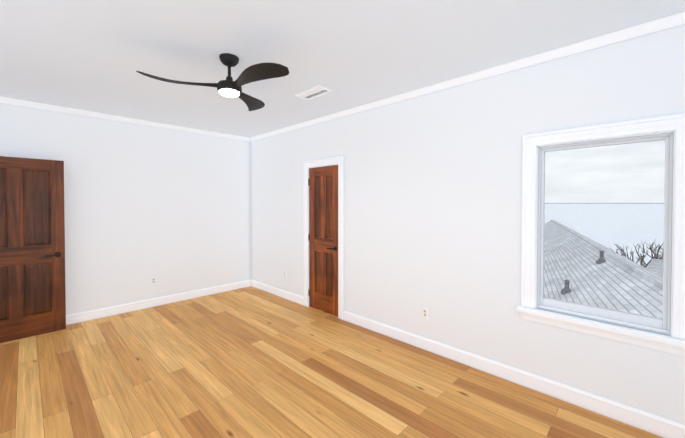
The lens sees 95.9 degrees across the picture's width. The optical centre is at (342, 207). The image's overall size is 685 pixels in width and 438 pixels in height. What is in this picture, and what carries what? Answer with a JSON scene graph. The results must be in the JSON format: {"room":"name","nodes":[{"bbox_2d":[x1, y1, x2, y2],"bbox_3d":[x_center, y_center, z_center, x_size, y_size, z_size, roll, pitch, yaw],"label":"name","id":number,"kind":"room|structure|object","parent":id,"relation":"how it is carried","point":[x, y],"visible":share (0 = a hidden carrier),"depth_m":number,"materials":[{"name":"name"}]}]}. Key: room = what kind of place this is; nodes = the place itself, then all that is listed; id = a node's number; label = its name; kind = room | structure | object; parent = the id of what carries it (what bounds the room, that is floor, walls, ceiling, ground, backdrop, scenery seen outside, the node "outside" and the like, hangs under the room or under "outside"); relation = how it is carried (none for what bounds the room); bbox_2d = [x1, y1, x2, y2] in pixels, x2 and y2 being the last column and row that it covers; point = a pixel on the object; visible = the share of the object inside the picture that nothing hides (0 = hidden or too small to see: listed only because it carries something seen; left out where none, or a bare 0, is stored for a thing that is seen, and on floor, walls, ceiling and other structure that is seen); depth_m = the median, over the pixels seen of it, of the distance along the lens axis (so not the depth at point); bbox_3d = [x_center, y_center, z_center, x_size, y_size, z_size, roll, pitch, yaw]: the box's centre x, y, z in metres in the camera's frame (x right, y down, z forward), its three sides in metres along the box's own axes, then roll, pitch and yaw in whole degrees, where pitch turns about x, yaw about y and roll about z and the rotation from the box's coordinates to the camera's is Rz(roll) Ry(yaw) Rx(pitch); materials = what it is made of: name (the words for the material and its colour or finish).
{"room":"empty bedroom","nodes":[
{"label":"empty bedroom","id":0,"kind":"room"},
{"bbox_2d":[0,103,250,314],"bbox_3d":[-2.929,0.102,4.532,0.160,2.720,3.400,1,1,44],"label":"wall","id":1,"kind":"structure","parent":0,"point":[170,209],"depth_m":4.43,"materials":[{"name":"paint"}]},
{"bbox_2d":[0,156,65,342],"bbox_3d":[-3.646,0.455,3.442,0.156,2.030,0.825,1,1,44],"label":"door","id":2,"kind":"structure","parent":1,"relation":"in","point":[32,264],"depth_m":3.52,"materials":[{"name":"brown wood"}]},
{"bbox_2d":[0,96,247,140],"bbox_3d":[-2.860,-1.224,4.439,0.042,0.066,3.270,1,1,44],"label":"crown molding","id":3,"kind":"structure","parent":1,"relation":"attached to","point":[6,100],"depth_m":4.15,"materials":[{"name":"paint"}]},
{"bbox_2d":[150,276,156,284],"bbox_3d":[-2.791,1.077,4.566,0.011,0.124,0.078,1,1,44],"label":"electrical outlet","id":4,"kind":"object","parent":1,"relation":"attached to","point":[153,280],"visible":1,"depth_m":4.56,"materials":[{"name":"white plastic"}]},
{"bbox_2d":[66,279,249,324],"bbox_3d":[-2.857,1.400,4.482,0.040,0.126,3.400,1,1,44],"label":"baseboard","id":5,"kind":"structure","parent":1,"relation":"attached to","point":[74,318],"depth_m":4.52,"materials":[{"name":"paint"}]},
{"bbox_2d":[0,286,662,437],"bbox_3d":[-0.879,1.552,2.558,5.880,0.120,3.720,1,1,44],"label":"floor","id":6,"kind":"structure","parent":0,"point":[250,362],"depth_m":2.59,"materials":[{"name":"brown wood"}]},
{"bbox_2d":[0,0,684,137],"bbox_3d":[-0.879,-1.288,2.517,5.880,0.120,3.720,1,1,44],"label":"ceiling","id":7,"kind":"structure","parent":0,"point":[92,55],"depth_m":2.35,"materials":[{"name":"white paint"}]},
{"bbox_2d":[136,53,288,110],"bbox_3d":[-0.895,-1.071,2.431,1.069,0.311,1.114,1,1,44],"label":"ceiling fan","id":8,"kind":"object","parent":7,"relation":"hanging from","point":[228,87],"visible":1,"depth_m":2.44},
{"bbox_2d":[294,86,331,99],"bbox_3d":[-0.318,-1.234,3.338,0.400,0.012,0.200,1,1,44],"label":"ceiling vent","id":9,"kind":"object","parent":7,"relation":"in","point":[313,92],"visible":1,"depth_m":3.32,"materials":[{"name":"white metal"}]},
{"bbox_2d":[251,24,684,423],"bbox_3d":[0.362,0.113,3.813,5.880,2.720,0.160,1,1,44],"label":"wall","id":10,"kind":"structure","parent":0,"point":[433,202],"depth_m":2.90,"materials":[{"name":"paint"}]},
{"bbox_2d":[250,279,302,304],"bbox_3d":[-1.118,1.390,5.149,1.520,0.126,0.017,1,1,44],"label":"baseboard","id":11,"kind":"structure","parent":10,"relation":"attached to","point":[287,295],"depth_m":5.08,"materials":[{"name":"paint"}]},
{"bbox_2d":[283,270,286,278],"bbox_3d":[-0.923,1.071,4.958,0.078,0.124,0.011,1,1,44],"label":"electrical outlet","id":12,"kind":"object","parent":10,"relation":"attached to","point":[284,274],"visible":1,"depth_m":4.95,"materials":[{"name":"white plastic"}]},
{"bbox_2d":[308,165,337,316],"bbox_3d":[-0.261,0.442,4.346,0.620,2.030,0.156,1,1,44],"label":"closet door","id":13,"kind":"structure","parent":10,"relation":"in","point":[323,237],"depth_m":4.32,"materials":[{"name":"brown wood"}]},
{"bbox_2d":[303,156,343,319],"bbox_3d":[-0.253,0.394,4.346,0.820,2.143,0.111,1,1,44],"label":"door frame","id":14,"kind":"structure","parent":10,"relation":"attached to","point":[332,161],"depth_m":4.18,"materials":[{"name":"paint"}]},
{"bbox_2d":[422,306,428,319],"bbox_3d":[0.861,1.097,3.222,0.078,0.124,0.011,1,1,44],"label":"electrical outlet","id":15,"kind":"object","parent":10,"relation":"attached to","point":[425,312],"visible":1,"depth_m":3.21,"materials":[{"name":"white plastic"}]},
{"bbox_2d":[248,11,684,141],"bbox_3d":[0.292,-1.213,3.721,5.560,0.066,0.042,1,1,44],"label":"crown molding","id":16,"kind":"structure","parent":10,"relation":"attached to","point":[658,24],"depth_m":2.58,"materials":[{"name":"paint"}]},
{"bbox_2d":[343,310,684,437],"bbox_3d":[1.142,1.423,2.948,3.150,0.126,0.017,1,1,44],"label":"baseboard","id":17,"kind":"structure","parent":10,"relation":"attached to","point":[660,426],"depth_m":2.50,"materials":[{"name":"paint"}]},
{"bbox_2d":[517,113,684,356],"bbox_3d":[1.886,0.170,2.289,1.010,1.529,0.218,1,1,44],"label":"window","id":18,"kind":"structure","parent":10,"relation":"in","point":[670,130],"depth_m":2.20,"materials":[{"name":"paint"}]},
{"label":"outside","id":19,"kind":"structure","parent":0,"visible":0},
{"bbox_2d":[544,204,663,265],"bbox_3d":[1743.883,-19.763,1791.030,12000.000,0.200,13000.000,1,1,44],"label":"water","id":20,"kind":"structure","parent":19,"point":[586,217],"depth_m":99.48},
{"bbox_2d":[545,203,662,203],"bbox_3d":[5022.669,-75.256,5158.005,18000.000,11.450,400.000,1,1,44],"label":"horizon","id":21,"kind":"object","parent":20,"relation":"on","point":[604,203],"depth_m":5347.60,"materials":[{"name":"grey"}]},
{"bbox_3d":[-0.944,6.161,6.388,130.000,0.450,68.000,1,1,44],"label":"ground","id":22,"kind":"structure","parent":19,"visible":0},
{"bbox_2d":[544,220,662,317],"bbox_3d":[9.248,3.470,13.830,8.400,4.712,26.000,0,1,30],"label":"roof","id":23,"kind":"structure","parent":22,"relation":"on","point":[622,266],"depth_m":7.03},
{"bbox_2d":[560,280,571,293],"bbox_3d":[5.069,1.782,6.981,0.240,0.315,0.240,1,1,44],"label":"roof vent","id":24,"kind":"object","parent":23,"relation":"on","point":[565,289],"depth_m":6.94,"materials":[{"name":"grey metal"}]},
{"bbox_2d":[596,251,605,263],"bbox_3d":[6.603,1.255,7.873,0.240,0.335,0.240,1,1,44],"label":"roof vent","id":25,"kind":"object","parent":23,"relation":"on","point":[599,260],"depth_m":7.83,"materials":[{"name":"grey metal"}]},
{"bbox_2d":[609,244,662,267],"bbox_3d":[16.027,3.881,17.377,3.122,3.796,2.998,1,1,44],"label":"tree","id":26,"kind":"object","parent":22,"relation":"on","point":[640,259],"depth_m":17.11,"materials":[{"name":"grey plant"}]},
{"bbox_2d":[635,239,663,266],"bbox_3d":[18.782,3.711,18.285,2.134,4.110,2.247,1,1,44],"label":"tree","id":27,"kind":"object","parent":22,"relation":"on","point":[651,249],"depth_m":18.41,"materials":[{"name":"grey plant"}]},
{"bbox_2d":[646,259,662,275],"bbox_3d":[17.845,4.259,11.159,8.000,3.212,10.000,0,1,-25],"label":"roof","id":28,"kind":"structure","parent":22,"relation":"on","point":[658,269],"depth_m":15.17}
]}

